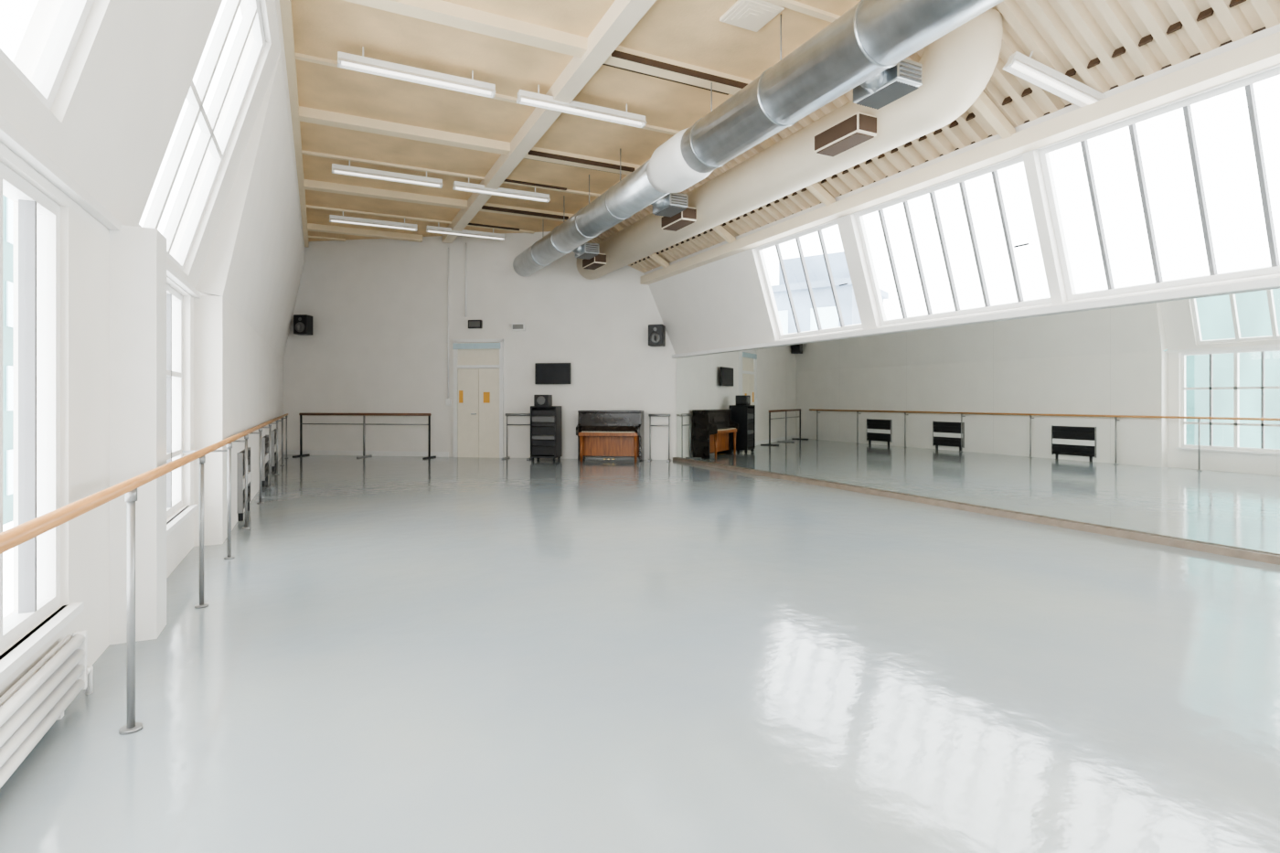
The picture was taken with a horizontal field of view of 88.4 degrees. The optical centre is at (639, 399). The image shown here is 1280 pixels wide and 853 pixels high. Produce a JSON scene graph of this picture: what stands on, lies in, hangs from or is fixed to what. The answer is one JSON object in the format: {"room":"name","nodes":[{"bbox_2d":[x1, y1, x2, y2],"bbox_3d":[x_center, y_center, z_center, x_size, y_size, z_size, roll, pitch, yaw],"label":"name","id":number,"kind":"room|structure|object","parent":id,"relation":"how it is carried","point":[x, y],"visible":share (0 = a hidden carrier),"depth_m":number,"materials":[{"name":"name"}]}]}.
{"room":"exercise studio","nodes":[
{"label":"exercise studio","id":0,"kind":"room"},
{"bbox_2d":[0,141,193,697],"bbox_3d":[-1.826,0.200,1.058,0.200,2.400,11.500,0,0,-26],"label":"window recess","id":1,"kind":"structure","parent":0,"point":[84,240],"depth_m":3.33,"materials":[{"name":"white paint"}]},
{"bbox_2d":[0,160,60,653],"bbox_3d":[-2.062,0.030,1.622,0.070,1.900,3.320,0,0,-26],"label":"window","id":2,"kind":"structure","parent":1,"relation":"in","point":[38,215],"depth_m":2.86,"materials":[{"name":"white paint"}]},
{"bbox_2d":[0,601,84,683],"bbox_3d":[-2.001,1.000,1.679,0.070,0.040,3.330,0,0,-26],"label":"trim","id":3,"kind":"structure","parent":1,"relation":"attached to","point":[14,659],"depth_m":2.71,"materials":[{"name":"white paint"}]},
{"bbox_2d":[0,115,200,298],"bbox_3d":[-1.723,-0.995,1.108,0.070,0.050,11.500,0,0,-26],"label":"trim","id":4,"kind":"structure","parent":1,"relation":"attached to","point":[10,136],"depth_m":2.94,"materials":[{"name":"white paint"}]},
{"bbox_2d":[109,224,166,644],"bbox_3d":[-2.997,0.200,3.925,0.240,2.400,0.280,0,0,-26],"label":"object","id":5,"kind":"structure","parent":1,"relation":"attached to","point":[137,254],"depth_m":3.82,"materials":[{"name":"white paint"}]},
{"bbox_2d":[166,283,182,518],"bbox_3d":[-3.789,0.010,5.107,0.070,1.940,2.100,0,0,-26],"label":"window","id":6,"kind":"structure","parent":1,"relation":"in","point":[174,298],"depth_m":5.98,"materials":[{"name":"white paint"}]},
{"bbox_2d":[166,504,197,535],"bbox_3d":[-3.690,1.000,5.155,0.070,0.040,2.160,0,0,-26],"label":"trim","id":7,"kind":"structure","parent":1,"relation":"attached to","point":[185,514],"depth_m":5.48,"materials":[{"name":"white paint"}]},
{"bbox_2d":[0,0,304,360],"bbox_3d":[-4.031,-2.565,6.416,0.941,3.130,23.065,0,0,-26],"label":"wall","id":8,"kind":"structure","parent":0,"point":[111,122],"depth_m":4.12,"materials":[{"name":"white paint"}]},
{"bbox_2d":[0,0,94,110],"bbox_3d":[-1.698,-2.281,1.676,0.678,2.112,2.900,0,0,-26],"label":"window","id":9,"kind":"structure","parent":8,"relation":"in","point":[45,83],"depth_m":2.83,"materials":[{"name":"white glass"}]},
{"bbox_2d":[138,0,265,270],"bbox_3d":[-3.397,-2.224,5.131,0.712,2.227,1.800,0,0,-26],"label":"window","id":10,"kind":"structure","parent":8,"relation":"in","point":[195,112],"depth_m":5.31,"materials":[{"name":"white paint"}]},
{"bbox_2d":[279,0,308,247],"bbox_3d":[-3.471,-3.925,6.431,0.100,0.170,22.603,0,0,-26],"label":"trim","id":11,"kind":"structure","parent":8,"relation":"attached to","point":[285,5],"depth_m":8.34,"materials":[{"name":"beige paint"}]},
{"bbox_2d":[304,179,573,221],"bbox_3d":[-3.820,-3.940,13.154,5.330,0.140,0.200,0,0,-26],"label":"ceiling beam","id":12,"kind":"structure","parent":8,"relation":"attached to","point":[309,185],"depth_m":12.75,"materials":[{"name":"beige paint"}]},
{"bbox_2d":[301,149,600,196],"bbox_3d":[-3.121,-3.985,11.715,5.330,0.050,0.080,0,0,-26],"label":"ceiling beam","id":13,"kind":"structure","parent":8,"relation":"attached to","point":[308,153],"depth_m":11.36,"materials":[{"name":"beige paint"}]},
{"bbox_2d":[298,106,640,174],"bbox_3d":[-2.377,-3.940,10.186,5.330,0.140,0.200,0,0,-26],"label":"ceiling beam","id":14,"kind":"structure","parent":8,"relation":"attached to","point":[306,114],"depth_m":9.76,"materials":[{"name":"beige paint"}]},
{"bbox_2d":[295,52,679,135],"bbox_3d":[-1.678,-3.985,8.747,5.330,0.050,0.080,0,0,-26],"label":"ceiling beam","id":15,"kind":"structure","parent":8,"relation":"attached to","point":[301,57],"depth_m":8.60,"materials":[{"name":"beige paint"}]},
{"bbox_2d":[481,205,568,219],"bbox_3d":[-2.369,-3.895,13.737,1.850,0.070,0.020,0,0,-26],"label":"trim","id":16,"kind":"structure","parent":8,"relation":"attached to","point":[487,208],"depth_m":13.70,"materials":[{"name":"brown wood"}]},
{"bbox_2d":[342,0,752,95],"bbox_3d":[-0.935,-3.940,7.218,5.330,0.140,0.200,0,0,-26],"label":"ceiling beam","id":17,"kind":"structure","parent":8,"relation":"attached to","point":[442,12],"depth_m":7.01,"materials":[{"name":"beige paint"}]},
{"bbox_2d":[528,149,634,171],"bbox_3d":[-0.926,-3.895,10.769,1.850,0.070,0.020,0,0,-26],"label":"trim","id":18,"kind":"structure","parent":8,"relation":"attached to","point":[531,153],"depth_m":10.73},
{"bbox_2d":[611,50,747,88],"bbox_3d":[0.516,-3.895,7.801,1.850,0.070,0.020,0,0,-26],"label":"trim","id":19,"kind":"structure","parent":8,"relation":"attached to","point":[616,54],"depth_m":7.75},
{"bbox_2d":[763,0,840,22],"bbox_3d":[-0.235,-3.985,5.779,5.330,0.050,0.080,0,0,-26],"label":"trim","id":20,"kind":"structure","parent":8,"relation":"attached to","point":[792,5],"depth_m":6.70,"materials":[{"name":"beige paint"}]},
{"bbox_2d":[193,295,282,546],"bbox_3d":[-6.796,0.200,11.465,0.500,2.400,11.565,0,0,-26],"label":"wall","id":21,"kind":"structure","parent":0,"point":[238,376],"depth_m":6.51,"materials":[{"name":"white paint"}]},
{"bbox_2d":[236,447,250,521],"bbox_3d":[-4.784,1.005,7.960,0.055,0.790,0.972,0,0,-26],"label":"wall heater","id":22,"kind":"object","parent":21,"relation":"attached to","point":[240,456],"visible":0.8,"depth_m":7.53,"materials":[{"name":"white metal"}]},
{"bbox_2d":[261,434,268,486],"bbox_3d":[-6.249,1.005,10.973,0.055,0.790,0.972,0,0,-26],"label":"wall heater","id":23,"kind":"object","parent":21,"relation":"attached to","point":[265,439],"visible":0.98,"depth_m":10.62,"materials":[{"name":"white metal"}]},
{"bbox_2d":[271,428,276,470],"bbox_3d":[-7.342,1.005,13.222,0.055,0.790,0.972,0,0,-26],"label":"wall heater","id":24,"kind":"object","parent":21,"relation":"attached to","point":[273,432],"visible":0.72,"depth_m":12.79,"materials":[{"name":"white metal"}]},
{"bbox_2d":[282,231,676,459],"bbox_3d":[-4.140,-1.375,16.114,10.614,5.550,0.250,0,0,9],"label":"wall","id":25,"kind":"structure","parent":0,"point":[378,307],"depth_m":16.08,"materials":[{"name":"white paint"}]},
{"bbox_2d":[293,314,312,335],"bbox_3d":[-8.401,-1.860,16.466,0.340,0.480,0.392,0,0,3],"label":"wall speaker","id":26,"kind":"object","parent":25,"relation":"attached to","point":[303,324],"visible":1,"depth_m":16.29,"materials":[{"name":"black plastic"}]},
{"bbox_2d":[308,234,345,241],"bbox_3d":[-7.769,-3.985,16.238,0.924,0.050,0.080,0,0,-26],"label":"trim","id":27,"kind":"structure","parent":25,"relation":"attached to","point":[313,237],"depth_m":16.25,"materials":[{"name":"beige paint"}]},
{"bbox_2d":[307,223,422,242],"bbox_3d":[-6.494,-3.940,15.523,2.591,0.140,0.200,0,0,-26],"label":"trim","id":28,"kind":"structure","parent":25,"relation":"attached to","point":[311,227],"depth_m":15.44,"materials":[{"name":"beige paint"}]},
{"bbox_2d":[283,449,448,457],"bbox_3d":[-6.890,1.340,16.414,4.500,0.120,0.020,0,0,9],"label":"baseboard","id":29,"kind":"structure","parent":25,"relation":"attached to","point":[289,452],"depth_m":16.37,"materials":[{"name":"white paint"}]},
{"bbox_2d":[306,204,534,233],"bbox_3d":[-4.743,-3.985,14.595,4.931,0.050,0.080,0,0,-26],"label":"trim","id":30,"kind":"structure","parent":25,"relation":"attached to","point":[307,206],"depth_m":14.29,"materials":[{"name":"beige paint"}]},
{"bbox_2d":[465,243,466,317],"bbox_3d":[-4.227,-2.900,15.971,0.036,1.800,0.034,0,0,9],"label":"conduit","id":31,"kind":"object","parent":25,"relation":"attached to","point":[465,243],"visible":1,"depth_m":15.95,"materials":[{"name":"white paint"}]},
{"bbox_2d":[468,320,482,328],"bbox_3d":[-3.985,-1.820,15.902,0.340,0.200,0.100,0,0,9],"label":"emergency light","id":32,"kind":"object","parent":25,"relation":"attached to","point":[472,324],"visible":1,"depth_m":15.85,"materials":[{"name":"black plastic"}]},
{"bbox_2d":[452,338,503,458],"bbox_3d":[-3.906,-0.030,15.889,1.260,2.860,0.121,0,0,9],"label":"door","id":33,"kind":"structure","parent":25,"relation":"in","point":[478,364],"depth_m":15.90,"materials":[{"name":"white paint"}]},
{"bbox_2d":[511,322,525,330],"bbox_3d":[-2.898,-1.740,15.729,0.340,0.180,0.100,0,0,9],"label":"emergency light","id":34,"kind":"object","parent":25,"relation":"attached to","point":[515,326],"visible":1,"depth_m":15.69,"materials":[{"name":"white paint"}]},
{"bbox_2d":[442,0,656,243],"bbox_3d":[-0.221,-3.905,6.791,0.220,0.210,20.408,0,0,-26],"label":"ceiling beam","id":35,"kind":"structure","parent":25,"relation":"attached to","point":[623,16],"depth_m":8.11,"materials":[{"name":"beige paint"}]},
{"bbox_2d":[534,362,570,383],"bbox_3d":[-2.043,-0.610,15.571,0.860,0.500,0.164,0,0,9],"label":"television","id":36,"kind":"object","parent":25,"relation":"attached to","point":[545,373],"visible":1,"depth_m":15.49,"materials":[{"name":"black plastic"}]},
{"bbox_2d":[552,158,650,230],"bbox_3d":[2.120,-3.920,7.075,0.160,0.200,18.871,0,0,-26],"label":"trim","id":37,"kind":"structure","parent":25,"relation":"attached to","point":[649,158],"depth_m":12.65,"materials":[{"name":"beige paint"}]},
{"bbox_2d":[648,324,665,346],"bbox_3d":[0.389,-1.460,15.070,0.340,0.480,0.392,0,0,15],"label":"wall speaker","id":38,"kind":"object","parent":25,"relation":"attached to","point":[656,333],"visible":1,"depth_m":14.89,"materials":[{"name":"black plastic"}]},
{"bbox_2d":[630,0,1246,265],"bbox_3d":[3.681,-3.149,7.310,0.060,0.082,17.730,0,0,-26],"label":"trim","id":39,"kind":"structure","parent":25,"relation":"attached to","point":[1209,12],"depth_m":6.67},
{"bbox_2d":[290,0,860,241],"bbox_3d":[-1.276,-4.060,7.658,5.600,0.120,22.890,0,0,-26],"label":"ceiling","id":40,"kind":"structure","parent":0,"point":[692,32],"depth_m":8.56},
{"bbox_2d":[329,211,417,231],"bbox_3d":[-5.701,-3.850,14.129,1.750,0.260,0.180,0,0,-26],"label":"fluorescent light","id":41,"kind":"object","parent":40,"relation":"hanging from","point":[332,218],"visible":1,"depth_m":14.08,"materials":[{"name":"white paint"}]},
{"bbox_2d":[331,160,442,188],"bbox_3d":[-4.258,-3.850,11.162,1.750,0.260,0.180,0,0,-26],"label":"fluorescent light","id":42,"kind":"object","parent":40,"relation":"hanging from","point":[340,169],"visible":1,"depth_m":11.11,"materials":[{"name":"white paint"}]},
{"bbox_2d":[337,46,496,97],"bbox_3d":[-2.575,-3.850,7.699,1.750,0.260,0.180,0,0,-26],"label":"fluorescent light","id":43,"kind":"object","parent":40,"relation":"hanging from","point":[345,60],"visible":1,"depth_m":7.65,"materials":[{"name":"white paint"}]},
{"bbox_2d":[426,222,505,240],"bbox_3d":[-3.947,-3.850,14.982,1.750,0.260,0.180,0,0,-26],"label":"fluorescent light","id":44,"kind":"object","parent":40,"relation":"hanging from","point":[429,229],"visible":1,"depth_m":14.95,"materials":[{"name":"white paint"}]},
{"bbox_2d":[467,223,519,230],"bbox_3d":[-3.400,-3.990,15.170,1.250,0.040,0.060,0,0,-26],"label":"trim","id":45,"kind":"structure","parent":40,"relation":"attached to","point":[473,224],"depth_m":15.16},
{"bbox_2d":[452,177,550,202],"bbox_3d":[-2.505,-3.850,12.014,1.750,0.260,0.180,0,0,-26],"label":"fluorescent light","id":46,"kind":"object","parent":40,"relation":"hanging from","point":[468,186],"visible":1,"depth_m":11.98,"materials":[{"name":"white paint"}]},
{"bbox_2d":[503,179,566,190],"bbox_3d":[-1.957,-3.990,12.203,1.250,0.040,0.060,0,0,-26],"label":"trim","id":47,"kind":"structure","parent":40,"relation":"attached to","point":[506,180],"depth_m":12.19,"materials":[{"name":"brown wood"}]},
{"bbox_2d":[516,85,647,127],"bbox_3d":[-0.731,-3.850,8.595,1.750,0.260,0.180,0,0,-26],"label":"fluorescent light","id":48,"kind":"object","parent":40,"relation":"hanging from","point":[538,100],"visible":1,"depth_m":8.56,"materials":[{"name":"white paint"}]},
{"bbox_2d":[602,63,728,95],"bbox_3d":[0.360,-3.955,8.008,1.750,0.110,0.090,0,0,-26],"label":"trim","id":49,"kind":"structure","parent":40,"relation":"attached to","point":[603,63],"depth_m":8.01,"materials":[{"name":"brown wood"}]},
{"bbox_2d":[719,0,784,31],"bbox_3d":[1.149,-3.971,6.785,0.480,0.057,0.480,0,0,-26],"label":"ceiling vent","id":50,"kind":"object","parent":40,"relation":"in","point":[750,15],"visible":0.98,"depth_m":6.75,"materials":[{"name":"beige paint"}]},
{"bbox_2d":[512,0,1003,277],"bbox_3d":[1.343,-3.400,7.072,0.660,1.180,18.546,0,0,-26],"label":"ventilation duct","id":51,"kind":"object","parent":40,"relation":"hanging from","point":[872,37],"visible":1,"depth_m":6.60,"materials":[{"name":"metal"}]},
{"bbox_2d":[572,242,599,259],"bbox_3d":[-1.134,-3.036,13.230,0.471,0.317,0.572,0,0,-26],"label":"air diffuser","id":52,"kind":"object","parent":51,"relation":"attached to","point":[587,250],"visible":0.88,"depth_m":13.07,"materials":[{"name":"metal"}]},
{"bbox_2d":[576,253,597,259],"bbox_3d":[-1.066,-2.885,13.270,0.276,0.014,0.500,0,0,-26],"label":"grille","id":53,"kind":"object","parent":52,"relation":"attached to","point":[586,256],"depth_m":13.24,"materials":[{"name":"silver metal"}]},
{"bbox_2d":[586,244,598,252],"bbox_3d":[-0.943,-2.989,13.011,0.260,0.138,0.012,0,0,-26],"label":"grille","id":54,"kind":"object","parent":52,"relation":"attached to","point":[590,248],"depth_m":13.02,"materials":[{"name":"silver metal"}]},
{"bbox_2d":[650,192,687,217],"bbox_3d":[0.397,-3.036,10.082,0.471,0.317,0.572,0,0,-26],"label":"air diffuser","id":55,"kind":"object","parent":51,"relation":"attached to","point":[670,205],"visible":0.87,"depth_m":9.93,"materials":[{"name":"metal"}]},
{"bbox_2d":[654,206,685,217],"bbox_3d":[0.465,-2.885,10.122,0.276,0.014,0.500,0,0,-26],"label":"grille","id":56,"kind":"object","parent":55,"relation":"attached to","point":[665,211],"depth_m":10.09,"materials":[{"name":"silver metal"}]},
{"bbox_2d":[671,193,686,205],"bbox_3d":[0.587,-2.989,9.863,0.260,0.138,0.012,0,0,-26],"label":"grille","id":57,"kind":"object","parent":55,"relation":"attached to","point":[677,199],"depth_m":9.86,"materials":[{"name":"silver metal"}]},
{"bbox_2d":[853,58,922,109],"bbox_3d":[2.276,-3.036,6.215,0.471,0.317,0.572,0,0,-26],"label":"air diffuser","id":58,"kind":"object","parent":51,"relation":"attached to","point":[895,82],"visible":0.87,"depth_m":6.09,"materials":[{"name":"metal"}]},
{"bbox_2d":[856,80,918,109],"bbox_3d":[2.345,-2.885,6.254,0.276,0.014,0.500,0,0,-26],"label":"grille","id":59,"kind":"object","parent":58,"relation":"attached to","point":[889,91],"depth_m":6.21,"materials":[{"name":"grey metal"}]},
{"bbox_2d":[899,60,921,82],"bbox_3d":[2.467,-2.989,5.996,0.260,0.138,0.012,0,0,-26],"label":"grille","id":60,"kind":"object","parent":58,"relation":"attached to","point":[910,71],"depth_m":6.00,"materials":[{"name":"silver metal"}]},
{"bbox_2d":[0,454,1279,852],"bbox_3d":[-0.544,1.450,8.325,9.100,0.100,23.449,0,0,-26],"label":"floor","id":61,"kind":"structure","parent":0,"point":[394,654],"depth_m":3.23,"materials":[{"name":"grey plastic"}]},
{"bbox_2d":[0,629,92,788],"bbox_3d":[-2.353,1.240,2.489,0.104,0.320,1.433,0,0,-26],"label":"radiator","id":62,"kind":"object","parent":61,"relation":"on","point":[28,709],"visible":1,"depth_m":2.61,"materials":[{"name":"white metal"}]},
{"bbox_2d":[0,413,287,735],"bbox_3d":[-4.214,0.868,6.680,0.380,1.064,20.700,0,0,-26],"label":"ballet barre","id":63,"kind":"object","parent":61,"relation":"on","point":[14,537],"visible":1,"depth_m":2.79,"materials":[{"name":"beige wood"}]},
{"bbox_2d":[292,412,436,458],"bbox_3d":[-6.721,0.864,16.043,3.450,1.072,0.560,0,0,9],"label":"ballet barre","id":64,"kind":"object","parent":61,"relation":"on","point":[301,414],"visible":1,"depth_m":16.02,"materials":[{"name":"grey paint"}]},
{"bbox_2d":[501,413,531,459],"bbox_3d":[-2.887,0.864,15.576,0.670,1.072,0.380,0,0,9],"label":"ballet barre","id":65,"kind":"object","parent":61,"relation":"on","point":[506,414],"visible":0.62,"depth_m":15.66,"materials":[{"name":"grey paint"}]},
{"bbox_2d":[530,405,561,461],"bbox_3d":[-2.155,0.775,15.115,0.600,1.250,0.500,0,0,9],"label":"equipment rack","id":66,"kind":"object","parent":61,"relation":"on","point":[545,421],"visible":1,"depth_m":14.90,"materials":[{"name":"black metal"}]},
{"bbox_2d":[533,394,552,405],"bbox_3d":[-2.225,0.020,15.121,0.340,0.260,0.310,0,0,9],"label":"loudspeaker","id":67,"kind":"object","parent":66,"relation":"on","point":[538,400],"visible":0.97,"depth_m":14.98,"materials":[{"name":"black plastic"}]},
{"bbox_2d":[576,410,643,462],"bbox_3d":[-0.674,0.825,15.007,1.460,1.150,0.630,0,0,9],"label":"upright piano","id":68,"kind":"object","parent":61,"relation":"on","point":[608,433],"visible":1,"depth_m":14.91,"materials":[{"name":"black paint"}]},
{"bbox_2d":[647,414,671,461],"bbox_3d":[0.436,0.864,15.048,0.500,1.072,0.380,0,0,9],"label":"ballet barre","id":69,"kind":"object","parent":61,"relation":"on","point":[649,415],"visible":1,"depth_m":15.13,"materials":[{"name":"grey paint"}]},
{"bbox_2d":[586,0,1279,272],"bbox_3d":[2.981,-3.590,7.591,2.200,1.320,19.047,0,0,-26],"label":"ceiling","id":70,"kind":"structure","parent":0,"point":[1062,36],"depth_m":6.20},
{"bbox_2d":[611,224,669,267],"bbox_3d":[-0.147,-3.342,13.771,1.676,1.116,0.100,0,0,-26],"label":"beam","id":71,"kind":"structure","parent":70,"relation":"attached to","point":[617,227],"depth_m":13.97,"materials":[{"name":"beige paint"}]},
{"bbox_2d":[678,192,735,243],"bbox_3d":[0.946,-3.342,11.523,1.676,1.116,0.100,0,0,-26],"label":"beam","id":72,"kind":"structure","parent":70,"relation":"attached to","point":[721,231],"depth_m":11.76,"materials":[{"name":"beige paint"}]},
{"bbox_2d":[576,8,1002,279],"bbox_3d":[1.065,-3.180,10.618,0.680,0.840,10.108,0,0,-26],"label":"duct","id":73,"kind":"object","parent":70,"relation":"attached to","point":[957,67],"visible":0.81,"depth_m":7.78,"materials":[{"name":"paint"}]},
{"bbox_2d":[582,253,606,269],"bbox_3d":[-0.958,-2.884,13.760,0.272,0.212,0.692,0,0,-26],"label":"grille","id":74,"kind":"object","parent":73,"relation":"attached to","point":[599,261],"visible":0.88,"depth_m":13.55,"materials":[{"name":"brown metal"}]},
{"bbox_2d":[661,206,696,231],"bbox_3d":[0.616,-2.884,10.522,0.272,0.212,0.692,0,0,-26],"label":"grille","id":75,"kind":"object","parent":73,"relation":"attached to","point":[687,217],"visible":0.88,"depth_m":10.34,"materials":[{"name":"beige paint"}]},
{"bbox_2d":[813,111,876,156],"bbox_3d":[2.233,-2.884,7.194,0.272,0.212,0.692,0,0,-26],"label":"grille","id":76,"kind":"object","parent":73,"relation":"attached to","point":[858,128],"visible":1,"depth_m":7.06,"materials":[{"name":"beige paint"}]},
{"bbox_2d":[759,137,835,205],"bbox_3d":[2.060,-3.342,9.230,1.676,1.116,0.100,0,0,-26],"label":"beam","id":77,"kind":"structure","parent":70,"relation":"attached to","point":[821,193],"depth_m":9.44,"materials":[{"name":"beige paint"}]},
{"bbox_2d":[972,91,1015,138],"bbox_3d":[3.263,-3.342,6.756,1.676,1.116,0.100,0,0,-26],"label":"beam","id":78,"kind":"structure","parent":70,"relation":"attached to","point":[983,103],"depth_m":6.96,"materials":[{"name":"beige paint"}]},
{"bbox_2d":[1002,51,1106,107],"bbox_3d":[4.061,-3.054,6.332,1.112,0.611,0.180,0,0,-6],"label":"fluorescent light","id":79,"kind":"object","parent":70,"relation":"hanging from","point":[1019,65],"visible":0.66,"depth_m":6.30,"materials":[{"name":"white paint"}]},
{"bbox_2d":[643,23,1279,353],"bbox_3d":[4.328,-2.006,7.519,0.820,2.011,17.740,0,0,-26],"label":"wall","id":80,"kind":"structure","parent":0,"point":[724,303],"depth_m":10.76,"materials":[{"name":"white paint"}]},
{"bbox_2d":[756,220,862,339],"bbox_3d":[2.787,-1.903,10.850,0.580,1.611,2.120,0,0,-26],"label":"window","id":81,"kind":"structure","parent":80,"relation":"in","point":[819,229],"depth_m":10.90,"materials":[{"name":"white paint"}]},
{"bbox_2d":[855,156,1051,325],"bbox_3d":[3.937,-1.903,8.485,0.580,1.611,2.580,0,0,-26],"label":"window","id":82,"kind":"structure","parent":80,"relation":"in","point":[1020,303],"depth_m":8.47,"materials":[{"name":"white paint"}]},
{"bbox_2d":[640,32,1279,284],"bbox_3d":[3.964,-2.755,7.307,0.200,0.170,17.677,0,0,-26],"label":"beam","id":83,"kind":"structure","parent":80,"relation":"attached to","point":[1264,53],"depth_m":6.83,"materials":[{"name":"beige paint"}]},
{"bbox_2d":[1038,66,1279,300],"bbox_3d":[5.133,-1.903,6.025,0.580,1.611,2.650,0,0,-26],"label":"window","id":84,"kind":"structure","parent":80,"relation":"in","point":[1248,82],"depth_m":6.32,"materials":[{"name":"white paint"}]},
{"bbox_2d":[676,288,1273,554],"bbox_3d":[4.735,0.200,7.472,0.250,2.400,17.300,0,0,-26],"label":"wall","id":85,"kind":"structure","parent":0,"point":[1272,288],"depth_m":7.54,"materials":[{"name":"white paint"}]},
{"bbox_2d":[676,354,706,461],"bbox_3d":[1.138,0.185,14.552,0.020,2.280,1.320,0,0,-26],"label":"mirror","id":86,"kind":"object","parent":85,"relation":"attached to","point":[691,371],"visible":1,"depth_m":14.52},
{"bbox_2d":[706,350,742,468],"bbox_3d":[1.715,0.185,13.364,0.020,2.280,1.320,0,0,-26],"label":"mirror","id":87,"kind":"object","parent":85,"relation":"attached to","point":[724,370],"visible":1,"depth_m":13.31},
{"bbox_2d":[742,345,786,474],"bbox_3d":[2.292,0.185,12.177,0.020,2.280,1.320,0,0,-26],"label":"mirror","id":88,"kind":"object","parent":85,"relation":"attached to","point":[763,369],"visible":1,"depth_m":12.13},
{"bbox_2d":[786,339,839,483],"bbox_3d":[2.869,0.185,10.990,0.020,2.280,1.320,0,0,-26],"label":"mirror","id":89,"kind":"object","parent":85,"relation":"attached to","point":[813,368],"visible":1,"depth_m":10.96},
{"bbox_2d":[839,330,906,493],"bbox_3d":[3.446,0.185,9.803,0.020,2.280,1.320,0,0,-26],"label":"mirror","id":90,"kind":"object","parent":85,"relation":"attached to","point":[872,368],"visible":1,"depth_m":9.73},
{"bbox_2d":[906,320,992,508],"bbox_3d":[4.023,0.185,8.616,0.020,2.280,1.320,0,0,-26],"label":"mirror","id":91,"kind":"object","parent":85,"relation":"attached to","point":[949,369],"visible":1,"depth_m":8.56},
{"bbox_2d":[672,277,1279,357],"bbox_3d":[4.576,-0.995,7.387,0.150,0.070,17.286,0,0,-26],"label":"trim","id":92,"kind":"structure","parent":85,"relation":"attached to","point":[1273,282],"depth_m":7.39,"materials":[{"name":"white paint"}]},
{"bbox_2d":[672,457,1279,565],"bbox_3d":[4.577,1.365,7.395,0.100,0.070,17.300,0,0,-26],"label":"baseboard","id":93,"kind":"structure","parent":85,"relation":"attached to","point":[1231,551],"depth_m":7.39,"materials":[{"name":"wood"}]},
{"bbox_2d":[992,307,1109,527],"bbox_3d":[4.600,0.185,7.428,0.020,2.280,1.320,0,0,-26],"label":"mirror","id":94,"kind":"object","parent":85,"relation":"attached to","point":[1051,372],"visible":1,"depth_m":7.36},
{"bbox_2d":[1109,288,1276,554],"bbox_3d":[5.177,0.185,6.241,0.020,2.280,1.320,0,0,-26],"label":"mirror","id":95,"kind":"object","parent":85,"relation":"attached to","point":[1193,380],"visible":1,"depth_m":6.15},
{"bbox_2d":[1276,288,1279,554],"bbox_3d":[5.754,0.185,5.054,0.020,2.280,1.320,0,0,-26],"label":"mirror","id":96,"kind":"object","parent":85,"relation":"attached to","point":[1277,289],"visible":1,"depth_m":5.63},
{"label":"outside","id":97,"kind":"structure","parent":0,"visible":0},
{"bbox_2d":[2,194,13,524],"bbox_3d":[-23.933,-2.750,19.499,6.400,14.300,34.400,0,0,-26],"label":"building","id":98,"kind":"structure","parent":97,"point":[7,204],"depth_m":23.37,"materials":[{"name":"white"}]},
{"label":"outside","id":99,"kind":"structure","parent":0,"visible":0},
{"bbox_2d":[771,251,888,334],"bbox_3d":[8.419,-1.250,33.002,6.400,11.300,5.400,0,0,35],"label":"building","id":100,"kind":"structure","parent":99,"point":[816,265],"depth_m":30.64,"materials":[{"name":"white"}]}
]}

